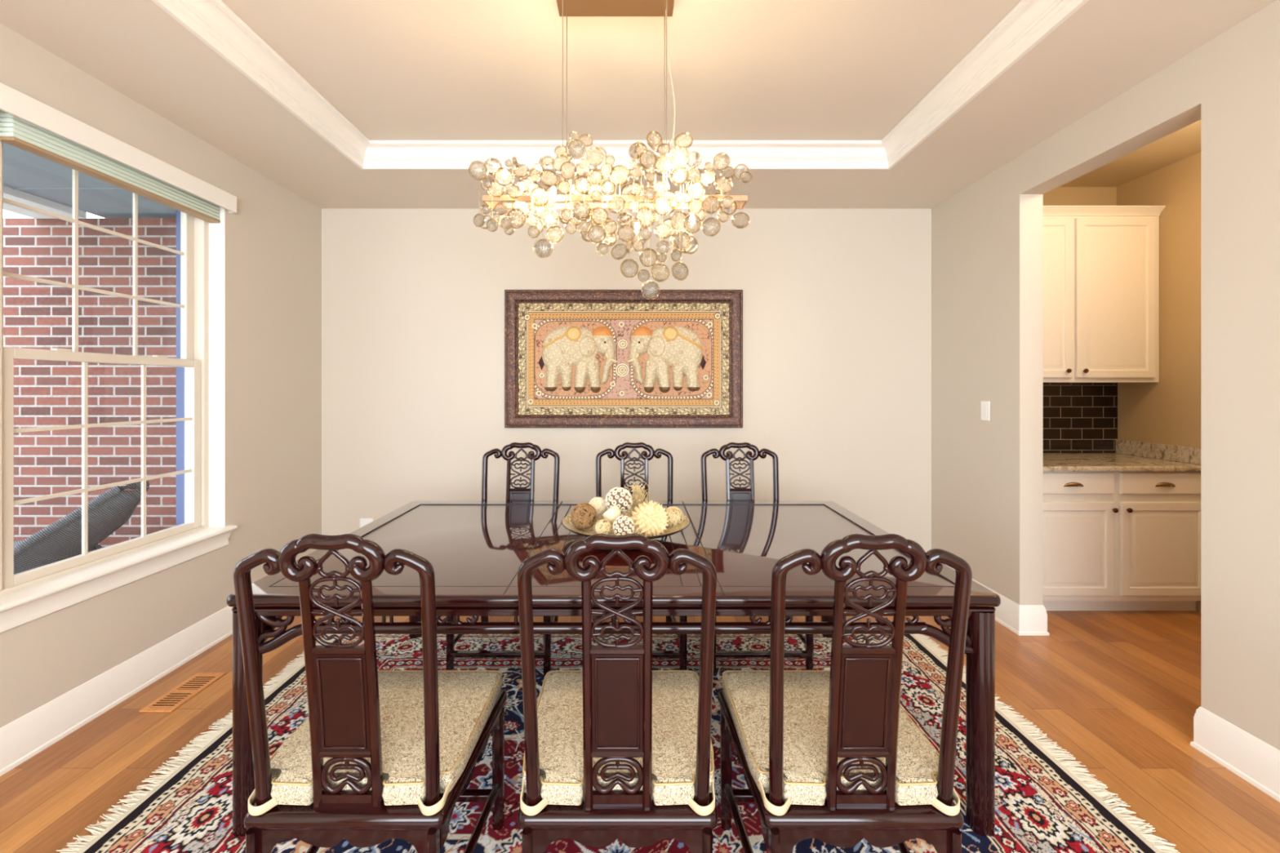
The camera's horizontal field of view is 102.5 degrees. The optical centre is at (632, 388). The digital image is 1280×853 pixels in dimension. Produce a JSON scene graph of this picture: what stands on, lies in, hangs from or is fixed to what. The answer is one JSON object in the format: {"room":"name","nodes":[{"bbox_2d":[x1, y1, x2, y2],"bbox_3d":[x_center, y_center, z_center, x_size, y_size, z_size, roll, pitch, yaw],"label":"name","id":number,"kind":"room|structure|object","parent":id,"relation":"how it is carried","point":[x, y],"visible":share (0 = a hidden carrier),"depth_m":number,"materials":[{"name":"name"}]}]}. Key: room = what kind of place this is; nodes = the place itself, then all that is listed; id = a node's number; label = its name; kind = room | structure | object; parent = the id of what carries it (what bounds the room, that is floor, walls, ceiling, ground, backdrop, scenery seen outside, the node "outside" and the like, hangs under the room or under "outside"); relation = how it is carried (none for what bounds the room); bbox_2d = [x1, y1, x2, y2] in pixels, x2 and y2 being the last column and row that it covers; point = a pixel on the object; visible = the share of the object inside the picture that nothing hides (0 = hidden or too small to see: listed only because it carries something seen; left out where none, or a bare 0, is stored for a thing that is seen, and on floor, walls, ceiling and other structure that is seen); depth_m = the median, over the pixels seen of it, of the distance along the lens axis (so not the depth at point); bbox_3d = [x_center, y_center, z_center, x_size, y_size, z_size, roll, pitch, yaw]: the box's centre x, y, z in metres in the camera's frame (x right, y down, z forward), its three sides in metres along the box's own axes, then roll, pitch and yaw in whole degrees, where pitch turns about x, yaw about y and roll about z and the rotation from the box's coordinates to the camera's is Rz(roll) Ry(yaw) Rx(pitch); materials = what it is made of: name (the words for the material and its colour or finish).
{"room":"dining room","nodes":[
{"label":"dining room","id":0,"kind":"room"},
{"bbox_2d":[0,22,321,728],"bbox_3d":[-2.430,-0.081,0.680,0.240,2.972,6.560,0,0,0],"label":"wall","id":1,"kind":"structure","parent":0,"point":[273,237],"depth_m":2.97,"materials":[{"name":"beige paint"}]},
{"bbox_2d":[0,116,208,595],"bbox_3d":[-2.489,-0.145,2.415,0.178,1.900,0.990,0,0,0],"label":"window","id":2,"kind":"structure","parent":1,"relation":"in","point":[191,362],"depth_m":2.54,"materials":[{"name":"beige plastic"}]},
{"bbox_2d":[0,82,236,222],"bbox_3d":[-2.329,-1.018,1.857,0.118,0.165,2.175,0,0,0],"label":"window shade","id":3,"kind":"object","parent":2,"relation":"attached to","point":[27,123],"visible":1,"depth_m":2.23,"materials":[{"name":"white paint"}]},
{"bbox_2d":[0,605,232,776],"bbox_3d":[-2.300,1.323,0.605,0.021,0.165,6.410,0,0,0],"label":"baseboard","id":4,"kind":"structure","parent":1,"relation":"attached to","point":[28,735],"depth_m":2.23,"materials":[{"name":"white paint"}]},
{"bbox_2d":[0,524,237,633],"bbox_3d":[-2.333,0.838,1.867,0.133,0.110,2.155,0,0,0],"label":"trim","id":5,"kind":"structure","parent":1,"relation":"attached to","point":[18,607],"depth_m":2.22,"materials":[{"name":"white paint"}]},
{"bbox_2d":[208,206,225,527],"bbox_3d":[-2.356,-0.145,2.908,0.089,1.900,0.004,0,0,0],"label":"trim","id":6,"kind":"structure","parent":1,"relation":"attached to","point":[216,230],"depth_m":2.91,"materials":[{"name":"white paint"}]},
{"bbox_2d":[221,0,1021,140],"bbox_3d":[-0.043,-1.507,1.875,3.419,0.080,2.710,0,0,0],"label":"ceiling","id":7,"kind":"structure","parent":0,"point":[395,69],"depth_m":2.32,"materials":[{"name":"beige paint"}]},
{"bbox_2d":[468,0,751,299],"bbox_3d":[-0.081,-0.887,1.891,1.034,1.160,0.407,0,0,0],"label":"chandelier","id":8,"kind":"object","parent":7,"relation":"hanging from","point":[566,8],"visible":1,"depth_m":1.85,"materials":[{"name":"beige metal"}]},
{"bbox_2d":[0,0,1276,208],"bbox_3d":[-0.048,-1.385,0.605,4.525,0.100,6.410,0,0,0],"label":"ceiling","id":9,"kind":"structure","parent":0,"point":[1106,48],"depth_m":2.42,"materials":[{"name":"beige paint"}]},
{"bbox_2d":[151,0,1088,169],"bbox_3d":[-0.043,-1.399,1.875,3.219,0.133,2.510,0,0,0],"label":"trim","id":10,"kind":"structure","parent":9,"relation":"attached to","point":[213,22],"depth_m":2.80,"materials":[{"name":"white paint"}]},
{"bbox_2d":[0,610,1279,852],"bbox_3d":[0.580,1.465,0.680,6.260,0.120,6.560,0,0,0],"label":"floor","id":11,"kind":"structure","parent":0,"point":[1119,691],"depth_m":2.09,"materials":[{"name":"brown wood"}]},
{"bbox_2d":[138,672,226,711],"bbox_3d":[-2.075,1.402,2.380,0.140,0.006,0.300,0,0,0],"label":"floor vent","id":12,"kind":"object","parent":11,"relation":"in","point":[185,691],"visible":1,"depth_m":2.36,"materials":[{"name":"brown wood"}]},
{"bbox_2d":[56,634,1179,852],"bbox_3d":[-0.040,1.398,1.829,3.446,0.013,2.427,0,0,0],"label":"rug","id":13,"kind":"object","parent":11,"relation":"on","point":[1042,805],"visible":0.4,"depth_m":1.82,"materials":[{"name":"multicoloured fabric"}]},
{"bbox_2d":[233,533,506,852],"bbox_3d":[-0.659,0.855,1.384,0.512,1.078,0.561,0,0,0],"label":"dining chair","id":14,"kind":"object","parent":13,"relation":"on","point":[342,679],"visible":0.92,"depth_m":1.16,"materials":[{"name":"brown wood"}]},
{"bbox_2d":[248,670,502,816],"bbox_3d":[-0.659,0.932,1.410,0.491,0.070,0.498,0,0,0],"label":"seat cushion","id":15,"kind":"object","parent":14,"relation":"on","point":[467,699],"visible":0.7,"depth_m":1.32,"materials":[{"name":"beige fabric"}]},
{"bbox_2d":[445,442,559,675],"bbox_3d":[-0.655,0.855,2.761,0.527,1.078,0.561,0,0,0],"label":"dining chair","id":16,"kind":"object","parent":13,"relation":"on","point":[515,494],"visible":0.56,"depth_m":2.98,"materials":[{"name":"brown wood"}]},
{"bbox_2d":[226,501,1000,836],"bbox_3d":[-0.060,1.019,2.270,2.424,0.749,1.364,0,0,0],"label":"dining table","id":17,"kind":"object","parent":13,"relation":"on","point":[476,551],"visible":0.74,"depth_m":1.67,"materials":[{"name":"black wood"}]},
{"bbox_2d":[561,514,604,537],"bbox_3d":[-0.219,0.610,2.174,0.179,0.067,0.349,0,0,0],"label":"decorative bowl","id":18,"kind":"object","parent":17,"relation":"on","point":[567,524],"depth_m":2.19,"materials":[{"name":"gold metal"}]},
{"bbox_2d":[570,502,596,529],"bbox_3d":[-0.211,0.547,2.200,0.113,0.113,0.113,0,0,42],"label":"twine ball","id":19,"kind":"object","parent":18,"relation":"in","point":[583,515],"visible":1,"depth_m":2.16,"materials":[{"name":"brown fabric"}]},
{"bbox_2d":[588,497,606,516],"bbox_3d":[-0.161,0.543,2.360,0.089,0.088,0.088,0,0,0],"label":"ball","id":20,"kind":"object","parent":18,"relation":"in","point":[598,504],"visible":0.7,"depth_m":2.33,"materials":[{"name":"beige"}]},
{"bbox_2d":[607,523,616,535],"bbox_3d":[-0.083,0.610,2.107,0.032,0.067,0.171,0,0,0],"label":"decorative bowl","id":21,"kind":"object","parent":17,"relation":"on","point":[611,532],"depth_m":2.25,"materials":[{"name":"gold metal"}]},
{"bbox_2d":[595,519,611,534],"bbox_3d":[-0.121,0.568,2.100,0.067,0.066,0.067,0,0,0],"label":"ball","id":22,"kind":"object","parent":21,"relation":"in","point":[603,526],"visible":0.96,"depth_m":2.08,"materials":[{"name":"brown"}]},
{"bbox_2d":[602,505,621,523],"bbox_3d":[-0.089,0.536,2.191,0.079,0.079,0.076,0,0,9],"label":"ball","id":23,"kind":"object","parent":21,"relation":"in","point":[611,515],"visible":0.8,"depth_m":2.16,"materials":[{"name":"beige"}]},
{"bbox_2d":[612,515,635,535],"bbox_3d":[-0.038,0.568,2.110,0.092,0.091,0.092,0,0,0],"label":"ball","id":24,"kind":"object","parent":21,"relation":"in","point":[623,525],"visible":0.84,"depth_m":2.08,"materials":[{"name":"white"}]},
{"bbox_2d":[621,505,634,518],"bbox_3d":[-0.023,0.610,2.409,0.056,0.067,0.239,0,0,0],"label":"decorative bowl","id":25,"kind":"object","parent":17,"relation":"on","point":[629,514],"depth_m":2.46,"materials":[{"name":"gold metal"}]},
{"bbox_2d":[604,487,632,515],"bbox_3d":[-0.063,0.506,2.310,0.125,0.124,0.124,0,0,0],"label":"ball","id":26,"kind":"object","parent":25,"relation":"in","point":[621,497],"visible":0.85,"depth_m":2.27,"materials":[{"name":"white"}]},
{"bbox_2d":[626,480,649,516],"bbox_3d":[0.023,0.526,2.402,0.108,0.180,0.100,0,0,0],"label":"decorative ball","id":27,"kind":"object","parent":25,"relation":"in","point":[636,489],"visible":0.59,"depth_m":2.39,"materials":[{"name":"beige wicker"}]},
{"bbox_2d":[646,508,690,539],"bbox_3d":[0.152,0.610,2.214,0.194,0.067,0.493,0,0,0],"label":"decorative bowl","id":28,"kind":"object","parent":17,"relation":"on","point":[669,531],"depth_m":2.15,"materials":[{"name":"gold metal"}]},
{"bbox_2d":[631,499,669,537],"bbox_3d":[0.070,0.546,2.140,0.165,0.164,0.147,0,0,0],"label":"ball","id":29,"kind":"object","parent":28,"relation":"in","point":[649,519],"visible":0.98,"depth_m":2.10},
{"bbox_2d":[664,506,684,527],"bbox_3d":[0.176,0.567,2.260,0.095,0.095,0.095,0,0,0],"label":"ball","id":30,"kind":"object","parent":28,"relation":"in","point":[675,515],"visible":0.72,"depth_m":2.23,"materials":[{"name":"brown"}]},
{"bbox_2d":[517,533,718,852],"bbox_3d":[-0.035,0.855,1.384,0.512,1.078,0.561,0,0,0],"label":"dining chair","id":31,"kind":"object","parent":13,"relation":"on","point":[617,677],"visible":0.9,"depth_m":1.16,"materials":[{"name":"brown wood"}]},
{"bbox_2d":[520,670,715,816],"bbox_3d":[-0.035,0.932,1.410,0.491,0.070,0.498,0,0,0],"label":"seat cushion","id":32,"kind":"object","parent":31,"relation":"on","point":[675,693],"visible":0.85,"depth_m":1.30,"materials":[{"name":"beige fabric"}]},
{"bbox_2d":[591,442,687,670],"bbox_3d":[0.009,0.855,2.761,0.527,1.078,0.561,0,0,0],"label":"dining chair","id":33,"kind":"object","parent":13,"relation":"on","point":[682,638],"visible":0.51,"depth_m":2.99,"materials":[{"name":"brown wood"}]},
{"bbox_2d":[701,442,813,675],"bbox_3d":[0.625,0.855,2.761,0.527,1.078,0.561,0,0,0],"label":"dining chair","id":34,"kind":"object","parent":13,"relation":"on","point":[735,494],"visible":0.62,"depth_m":2.98,"materials":[{"name":"brown wood"}]},
{"bbox_2d":[717,533,972,852],"bbox_3d":[0.527,0.855,1.384,0.512,1.078,0.561,0,0,0],"label":"dining chair","id":35,"kind":"object","parent":13,"relation":"on","point":[865,679],"visible":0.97,"depth_m":1.16,"materials":[{"name":"brown wood"}]},
{"bbox_2d":[721,670,959,816],"bbox_3d":[0.527,0.932,1.410,0.491,0.070,0.498,0,0,0],"label":"seat cushion","id":36,"kind":"object","parent":35,"relation":"on","point":[746,692],"visible":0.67,"depth_m":1.31,"materials":[{"name":"beige fabric"}]},
{"bbox_2d":[1043,471,1118,610],"bbox_3d":[2.707,0.958,3.442,0.551,0.895,0.627,0,0,0],"label":"base cabinet","id":37,"kind":"object","parent":11,"relation":"on","point":[1079,509],"visible":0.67,"depth_m":3.16,"materials":[{"name":"beige paint"}]},
{"bbox_2d":[1043,453,1200,471],"bbox_3d":[2.954,0.491,3.454,1.208,0.033,0.648,0,0,0],"label":"countertop","id":38,"kind":"structure","parent":37,"relation":"on","point":[1052,462],"depth_m":3.23,"materials":[{"name":"stone"}]},
{"bbox_2d":[1115,439,1200,464],"bbox_3d":[3.549,0.423,3.455,0.021,0.101,0.621,0,0,0],"label":"side splash","id":39,"kind":"object","parent":38,"relation":"on","point":[1156,451],"visible":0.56,"depth_m":3.44,"materials":[{"name":"stone"}]},
{"bbox_2d":[1104,471,1200,610],"bbox_3d":[3.270,0.958,3.442,0.575,0.895,0.627,0,0,0],"label":"base cabinet","id":40,"kind":"object","parent":11,"relation":"on","point":[1157,520],"visible":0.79,"depth_m":3.16,"materials":[{"name":"beige paint"}]},
{"bbox_2d":[321,186,1116,552],"bbox_3d":[0.700,-0.090,3.870,6.020,2.990,0.180,0,0,0],"label":"wall","id":41,"kind":"structure","parent":0,"point":[837,303],"depth_m":3.81,"materials":[{"name":"beige paint"}]},
{"bbox_2d":[360,518,373,528],"bbox_3d":[-1.975,1.020,3.806,0.096,0.116,0.008,0,0,0],"label":"wall outlet","id":42,"kind":"object","parent":41,"relation":"attached to","point":[363,522],"visible":0.43,"depth_m":3.81,"materials":[{"name":"white plastic"}]},
{"bbox_2d":[504,289,742,427],"bbox_3d":[-0.067,-0.220,3.781,1.753,1.017,0.058,0,0,0],"label":"framed artwork","id":43,"kind":"object","parent":41,"relation":"attached to","point":[574,358],"visible":1,"depth_m":3.79,"materials":[{"name":"multicoloured fabric"}]},
{"bbox_2d":[1043,382,1117,453],"bbox_3d":[2.954,0.204,3.775,1.209,0.539,0.009,0,0,0],"label":"tile backsplash","id":44,"kind":"structure","parent":41,"relation":"attached to","point":[1078,417],"depth_m":3.77,"materials":[{"name":"black tile"}]},
{"bbox_2d":[1043,205,1165,382],"bbox_3d":[2.958,-0.633,3.601,1.199,1.180,0.354,0,0,0],"label":"upper cabinet","id":45,"kind":"object","parent":41,"relation":"attached to","point":[1101,263],"visible":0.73,"depth_m":3.45,"materials":[{"name":"beige paint"}]},
{"bbox_2d":[931,0,1279,751],"bbox_3d":[2.281,-0.090,0.605,0.133,2.990,6.410,0,0,0],"label":"wall","id":46,"kind":"structure","parent":0,"point":[987,237],"depth_m":2.10,"materials":[{"name":"beige paint"}]},
{"bbox_2d":[981,400,989,420],"bbox_3d":[2.211,0.139,3.225,0.008,0.120,0.076,0,0,0],"label":"light switch","id":47,"kind":"object","parent":46,"relation":"attached to","point":[984,405],"visible":1,"depth_m":3.22,"materials":[{"name":"white plastic"}]},
{"bbox_2d":[946,564,1049,635],"bbox_3d":[2.281,1.323,3.365,0.175,0.165,0.890,0,0,0],"label":"baseboard","id":48,"kind":"structure","parent":46,"relation":"attached to","point":[1021,620],"depth_m":2.93,"materials":[{"name":"white paint"}]},
{"bbox_2d":[1190,706,1279,802],"bbox_3d":[2.281,1.323,-0.288,0.175,0.165,4.623,0,0,0],"label":"baseboard","id":49,"kind":"structure","parent":46,"relation":"attached to","point":[1249,757],"depth_m":1.87,"materials":[{"name":"white paint"}]},
{"bbox_2d":[1059,119,1200,186],"bbox_3d":[2.954,-1.535,2.190,1.212,0.100,3.180,0,0,0],"label":"ceiling","id":50,"kind":"structure","parent":0,"point":[1185,142],"depth_m":3.34,"materials":[{"name":"beige paint"}]},
{"bbox_2d":[1116,151,1200,612],"bbox_3d":[3.635,-0.090,2.190,0.150,2.990,3.180,0,0,0],"label":"wall","id":51,"kind":"structure","parent":0,"point":[1167,411],"depth_m":3.37,"materials":[{"name":"beige paint"}]},
{"label":"outside","id":52,"kind":"structure","parent":0,"visible":0},
{"bbox_2d":[3,185,86,218],"bbox_3d":[-3.875,-1.323,0.240,0.350,0.344,6.480,0,0,0],"label":"beam","id":53,"kind":"structure","parent":52,"point":[15,195],"depth_m":3.27,"materials":[{"name":"white paint"}]},
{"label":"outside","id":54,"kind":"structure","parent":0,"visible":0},
{"bbox_2d":[3,142,176,217],"bbox_3d":[-3.125,-1.222,0.350,1.150,0.066,6.700,0,0,0],"label":"ceiling","id":55,"kind":"structure","parent":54,"point":[24,171],"depth_m":3.06,"materials":[{"name":"grey paint"}]},
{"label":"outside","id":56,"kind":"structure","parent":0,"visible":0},
{"bbox_3d":[-5.775,1.645,0.240,6.450,0.120,6.480,0,0,0],"label":"floor","id":57,"kind":"structure","parent":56,"visible":0},
{"bbox_2d":[13,506,81,574],"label":"wicker chair","id":58,"kind":"object","parent":57,"relation":"on","point":[60,540],"depth_m":2.83,"materials":[{"name":"grey wicker"}]},
{"bbox_2d":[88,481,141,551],"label":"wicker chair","id":59,"kind":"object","parent":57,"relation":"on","point":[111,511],"depth_m":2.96,"materials":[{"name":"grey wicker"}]},
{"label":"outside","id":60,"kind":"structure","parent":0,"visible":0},
{"bbox_2d":[3,217,176,547],"bbox_3d":[-4.075,0.275,3.590,3.050,2.860,0.220,0,0,0],"label":"brick wall","id":61,"kind":"structure","parent":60,"point":[37,315],"depth_m":3.48,"materials":[{"name":"red brick"}]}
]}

